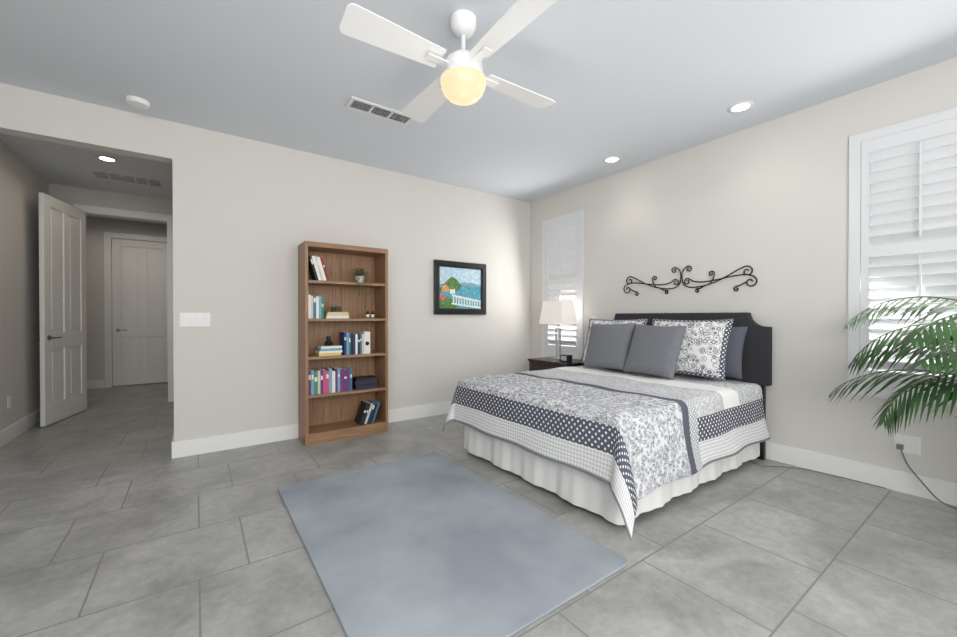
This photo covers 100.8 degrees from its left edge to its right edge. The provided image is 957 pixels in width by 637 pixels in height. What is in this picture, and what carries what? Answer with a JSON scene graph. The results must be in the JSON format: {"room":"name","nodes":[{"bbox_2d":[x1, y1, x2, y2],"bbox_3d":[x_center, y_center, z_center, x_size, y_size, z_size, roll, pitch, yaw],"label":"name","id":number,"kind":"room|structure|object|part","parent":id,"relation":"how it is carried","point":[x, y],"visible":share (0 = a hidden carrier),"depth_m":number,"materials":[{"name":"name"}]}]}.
{"room":"bedroom","nodes":[
{"label":"bedroom","id":0,"kind":"room"},
{"bbox_2d":[0,140,48,430],"bbox_3d":[-4.370,-0.240,3.567,0.130,2.740,2.730,0,1,-35],"label":"wall","id":1,"kind":"structure","parent":0,"point":[22,183],"depth_m":3.90,"materials":[{"name":"white paint"}]},
{"bbox_2d":[7,395,10,408],"bbox_3d":[-4.362,0.769,3.684,0.010,0.115,0.070,0,1,-35],"label":"outlet","id":2,"kind":"object","parent":1,"relation":"attached to","point":[8,402],"visible":1,"depth_m":3.67,"materials":[{"name":"white plastic"}]},
{"bbox_2d":[0,408,39,447],"bbox_3d":[-4.307,1.062,3.612,0.015,0.135,2.715,0,1,-35],"label":"baseboard","id":3,"kind":"structure","parent":1,"relation":"attached to","point":[14,430],"depth_m":3.84,"materials":[{"name":"white"}]},
{"bbox_2d":[0,83,171,162],"bbox_3d":[-3.046,-1.456,2.905,1.270,0.300,0.130,0,1,-35],"label":"header beam","id":4,"kind":"structure","parent":0,"point":[31,114],"depth_m":2.92,"materials":[{"name":"white paint"}]},
{"bbox_2d":[49,183,172,214],"bbox_3d":[-4.618,-0.252,5.146,4.760,2.740,0.130,0,1,-35],"label":"wall","id":5,"kind":"structure","parent":0,"point":[70,195],"depth_m":5.02,"materials":[{"name":"white paint"}]},
{"bbox_2d":[37,192,86,426],"bbox_3d":[-4.707,-0.104,4.482,0.263,2.430,0.823,0,1,-35],"label":"open door","id":6,"kind":"structure","parent":5,"relation":"in","point":[62,310],"depth_m":4.41,"materials":[{"name":"white wood"}]},
{"bbox_3d":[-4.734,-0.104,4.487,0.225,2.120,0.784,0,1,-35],"label":"handle","id":7,"kind":"part","parent":6,"relation":"part of","materials":[{"name":"black metal"}]},
{"bbox_2d":[73,204,173,401],"bbox_3d":[-4.572,-0.147,5.169,0.980,2.530,0.146,0,1,-35],"label":"door frame","id":8,"kind":"structure","parent":5,"relation":"attached to","point":[122,213],"depth_m":5.36,"materials":[{"name":"white wood"}]},
{"bbox_2d":[86,217,166,380],"bbox_3d":[-5.749,-0.263,6.734,4.760,2.740,0.130,0,1,-35],"label":"wall","id":9,"kind":"structure","parent":0,"point":[96,228],"depth_m":6.38,"materials":[{"name":"white paint"}]},
{"bbox_2d":[87,379,104,388],"bbox_3d":[-5.707,1.040,6.684,4.500,0.135,0.015,0,1,-35],"label":"baseboard","id":10,"kind":"structure","parent":9,"relation":"attached to","point":[93,384],"depth_m":6.36,"materials":[{"name":"white"}]},
{"bbox_2d":[104,232,166,387],"bbox_3d":[-5.704,-0.158,6.757,0.980,2.530,0.146,0,1,-35],"label":"door frame","id":11,"kind":"structure","parent":9,"relation":"attached to","point":[108,236],"depth_m":6.45,"materials":[{"name":"white wood"}]},
{"bbox_2d":[112,238,167,385],"bbox_3d":[-5.696,-0.120,6.755,0.814,2.430,0.148,0,1,-35],"label":"closed door","id":12,"kind":"structure","parent":9,"relation":"in","point":[139,319],"depth_m":6.71,"materials":[{"name":"white wood"}]},
{"bbox_2d":[172,122,529,440],"bbox_3d":[-0.871,-0.247,4.464,4.070,2.740,0.130,0,1,-35],"label":"wall","id":13,"kind":"structure","parent":0,"point":[249,216],"depth_m":3.75,"materials":[{"name":"white paint"}]},
{"bbox_2d":[179,313,209,326],"bbox_3d":[-2.372,0.004,3.310,0.204,0.109,0.010,0,1,-35],"label":"switch plate","id":14,"kind":"object","parent":13,"relation":"attached to","point":[193,319],"visible":1,"depth_m":3.31,"materials":[{"name":"white plastic"}]},
{"bbox_2d":[174,401,451,457],"bbox_3d":[-0.888,1.057,4.372,3.925,0.135,0.015,0,1,-35],"label":"baseboard","id":15,"kind":"structure","parent":13,"relation":"attached to","point":[196,446],"depth_m":3.57,"materials":[{"name":"white"}]},
{"bbox_2d":[433,260,485,314],"bbox_3d":[-0.213,-0.379,4.832,0.750,0.640,0.031,0,1,-35],"label":"picture frame","id":16,"kind":"object","parent":13,"relation":"attached to","point":[459,288],"visible":1,"depth_m":4.82,"materials":[{"name":"black wood"}]},
{"bbox_2d":[0,382,956,636],"bbox_3d":[-1.840,1.186,2.715,7.690,0.100,11.230,0,1,-35],"label":"floor","id":17,"kind":"structure","parent":0,"point":[116,520],"depth_m":2.01,"materials":[{"name":"tile"}]},
{"bbox_2d":[298,241,387,445],"bbox_3d":[-1.300,0.213,3.853,0.780,1.830,0.339,0,1,-35],"label":"bookshelf","id":18,"kind":"object","parent":17,"relation":"on","point":[342,342],"visible":1,"depth_m":3.88,"materials":[{"name":"brown wood"}]},
{"bbox_2d":[308,255,379,424],"bbox_3d":[-1.304,0.220,3.825,0.676,1.616,0.161,0,1,-35],"label":"books","id":19,"kind":"object","parent":18,"relation":"on","point":[333,381],"depth_m":3.74,"materials":[{"name":"multicoloured paper"}]},
{"bbox_2d":[350,267,372,307],"bbox_3d":[-1.156,-0.305,3.890,0.220,0.413,0.238,0,1,-35],"label":"plant","id":20,"kind":"object","parent":18,"relation":"on","point":[360,280],"depth_m":3.86,"materials":[{"name":"green plant"}]},
{"bbox_2d":[278,452,626,636],"bbox_3d":[-0.319,1.132,2.251,1.210,0.012,1.850,0,1,-35],"label":"rug","id":21,"kind":"object","parent":17,"relation":"on","point":[434,544],"visible":0.98,"depth_m":1.92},
{"bbox_2d":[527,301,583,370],"bbox_3d":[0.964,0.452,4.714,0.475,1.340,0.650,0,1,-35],"label":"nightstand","id":22,"kind":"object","parent":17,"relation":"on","point":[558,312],"visible":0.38,"depth_m":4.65,"materials":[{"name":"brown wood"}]},
{"bbox_2d":[539,301,577,359],"bbox_3d":[0.955,0.131,4.755,0.260,0.700,0.380,0,1,-35],"label":"lamp","id":23,"kind":"object","parent":22,"relation":"on","point":[553,312],"depth_m":4.67,"materials":[{"name":"white fabric"}]},
{"bbox_2d":[442,312,771,540],"bbox_3d":[1.052,0.537,3.242,2.065,1.190,1.803,0,1,-35],"label":"bed","id":24,"kind":"object","parent":17,"relation":"on","point":[631,419],"visible":1,"depth_m":2.77,"materials":[{"name":"grey fabric"}]},
{"bbox_3d":[1.879,0.233,3.805,0.064,0.590,1.580,0,1,-35],"label":"headboard","id":25,"kind":"part","parent":24,"relation":"part of","materials":[{"name":"grey fabric"}]},
{"bbox_2d":[725,327,747,378],"bbox_3d":[1.958,0.266,3.444,0.160,0.460,0.680,17,-9,-34],"label":"pillow","id":26,"kind":"object","parent":24,"relation":"on","point":[738,337],"depth_m":3.21,"materials":[{"name":"grey fabric"}]},
{"bbox_2d":[748,460,886,488],"bbox_3d":[2.382,1.128,2.949,0.226,0.006,0.892,0,1,-35],"label":"cord","id":27,"kind":"object","parent":17,"relation":"on","point":[819,472],"visible":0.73,"depth_m":2.92,"materials":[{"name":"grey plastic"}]},
{"bbox_2d":[828,296,956,433],"bbox_3d":[2.624,0.459,1.611,1.334,1.370,1.960,0,1,-35],"label":"palm plant","id":28,"kind":"object","parent":17,"relation":"on","point":[947,333],"visible":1,"depth_m":2.06,"materials":[{"name":"green plant"}]},
{"bbox_2d":[900,450,956,508],"bbox_3d":[2.941,0.989,2.052,0.358,0.300,1.105,0,1,-35],"label":"cord","id":29,"kind":"object","parent":17,"relation":"on","point":[920,480],"visible":0.98,"depth_m":2.48,"materials":[{"name":"grey plastic"}]},
{"bbox_2d":[0,0,956,224],"bbox_3d":[-1.840,-1.654,2.695,7.690,0.100,11.230,0,1,-35],"label":"ceiling","id":30,"kind":"structure","parent":0,"point":[632,83],"depth_m":2.57,"materials":[{"name":"white paint"}]},
{"bbox_2d":[95,155,118,161],"bbox_3d":[-3.727,-1.608,3.972,0.176,0.008,0.176,0,1,-35],"label":"recessed light","id":31,"kind":"object","parent":30,"relation":"in","point":[105,158],"visible":1,"depth_m":3.96,"materials":[{"name":"white"}]},
{"bbox_2d":[88,169,163,187],"bbox_3d":[-4.011,-1.611,4.543,0.620,0.012,0.320,0,1,-35],"label":"ceiling vent","id":32,"kind":"object","parent":30,"relation":"in","point":[118,177],"visible":1,"depth_m":4.52,"materials":[{"name":"white metal"}]},
{"bbox_2d":[125,96,149,108],"bbox_3d":[-2.500,-1.587,2.906,0.136,0.036,0.136,0,1,-35],"label":"smoke detector","id":33,"kind":"object","parent":30,"relation":"attached to","point":[137,102],"visible":1,"depth_m":2.88,"materials":[{"name":"white plastic"}]},
{"bbox_2d":[345,96,412,125],"bbox_3d":[-0.754,-1.600,3.058,0.500,0.012,0.170,0,1,-35],"label":"ceiling vent","id":34,"kind":"object","parent":30,"relation":"in","point":[375,110],"visible":0.92,"depth_m":3.04,"materials":[{"name":"white metal"}]},
{"bbox_2d":[339,0,557,122],"bbox_3d":[-0.081,-1.380,2.114,1.271,0.440,1.271,0,1,-35],"label":"fan","id":35,"kind":"object","parent":30,"relation":"hanging from","point":[358,22],"depth_m":2.00,"materials":[{"name":"white"}]},
{"bbox_3d":[-0.292,-1.340,2.410,0.164,0.038,0.545,0,1,-35],"label":"fan blade","id":36,"kind":"part","parent":35,"relation":"part of","materials":[{"name":"white wood"}]},
{"bbox_3d":[-0.081,-1.217,2.116,0.244,0.115,0.244,0,1,-35],"label":"fan globe","id":37,"kind":"part","parent":35,"relation":"part of"},
{"bbox_3d":[0.130,-1.336,1.819,0.164,0.038,0.545,0,1,-35],"label":"fan blade","id":38,"kind":"part","parent":35,"relation":"part of","materials":[{"name":"white wood"}]},
{"bbox_3d":[0.215,-1.339,2.325,0.545,0.038,0.164,0,1,-35],"label":"fan blade","id":39,"kind":"part","parent":35,"relation":"part of","materials":[{"name":"white wood"}]},
{"bbox_2d":[603,156,620,162],"bbox_3d":[1.345,-1.609,3.989,0.176,0.008,0.176,0,1,-35],"label":"recessed light","id":40,"kind":"object","parent":30,"relation":"in","point":[611,159],"visible":1,"depth_m":3.98,"materials":[{"name":"white plastic"}]},
{"bbox_2d":[727,101,754,112],"bbox_3d":[1.981,-1.601,2.993,0.176,0.008,0.176,0,1,-35],"label":"recessed light","id":41,"kind":"object","parent":30,"relation":"in","point":[742,106],"visible":1,"depth_m":2.98,"materials":[{"name":"white plastic"}]},
{"bbox_2d":[530,57,956,482],"bbox_3d":[2.590,-0.236,3.001,0.130,2.740,6.270,0,1,-35],"label":"wall","id":42,"kind":"structure","parent":0,"point":[768,202],"depth_m":3.16,"materials":[{"name":"white paint"}]},
{"bbox_2d":[541,210,583,359],"bbox_3d":[1.087,-0.400,5.048,0.151,1.822,0.700,0,1,-35],"label":"window shutter","id":43,"kind":"object","parent":42,"relation":"attached to","point":[563,253],"visible":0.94,"depth_m":4.98,"materials":[{"name":"white wood"}]},
{"bbox_2d":[623,265,756,295],"bbox_3d":[1.938,-0.377,3.782,0.011,0.265,1.259,0,1,-35],"label":"artwork","id":44,"kind":"object","parent":42,"relation":"attached to","point":[702,286],"visible":1,"depth_m":3.72,"materials":[{"name":"grey metal"}]},
{"bbox_2d":[765,442,956,505],"bbox_3d":[2.531,1.067,2.968,0.015,0.135,6.270,0,1,-35],"label":"baseboard","id":45,"kind":"structure","parent":42,"relation":"attached to","point":[912,484],"depth_m":2.74,"materials":[{"name":"white"}]},
{"bbox_2d":[846,107,956,406],"bbox_3d":[2.863,-0.382,2.556,0.151,1.822,0.700,0,1,-35],"label":"window shutter","id":46,"kind":"object","parent":42,"relation":"attached to","point":[902,209],"visible":0.81,"depth_m":2.61,"materials":[{"name":"white wood"}]},
{"bbox_2d":[893,433,921,455],"bbox_3d":[2.803,0.817,2.589,0.010,0.115,0.125,0,1,-35],"label":"double electrical outlet","id":47,"kind":"object","parent":42,"relation":"attached to","point":[912,444],"visible":0.94,"depth_m":2.58,"materials":[{"name":"white plastic"}]},
{"bbox_2d":[896,444,903,449],"bbox_3d":[2.769,0.837,2.602,0.029,0.030,0.030,0,1,-35],"label":"plug","id":48,"kind":"object","parent":47,"relation":"attached to","point":[900,446],"visible":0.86,"depth_m":2.60,"materials":[{"name":"grey plastic"}]},
{"bbox_3d":[-3.268,-0.246,4.432,0.130,2.740,2.600,0,1,-35],"label":"wall","id":49,"kind":"structure","parent":0,"visible":0},
{"bbox_2d":[172,432,173,458],"bbox_3d":[-3.280,1.057,4.334,0.015,0.135,2.730,0,1,-35],"label":"baseboard","id":50,"kind":"structure","parent":49,"relation":"attached to","point":[173,446],"depth_m":3.23,"materials":[{"name":"white"}]}
]}

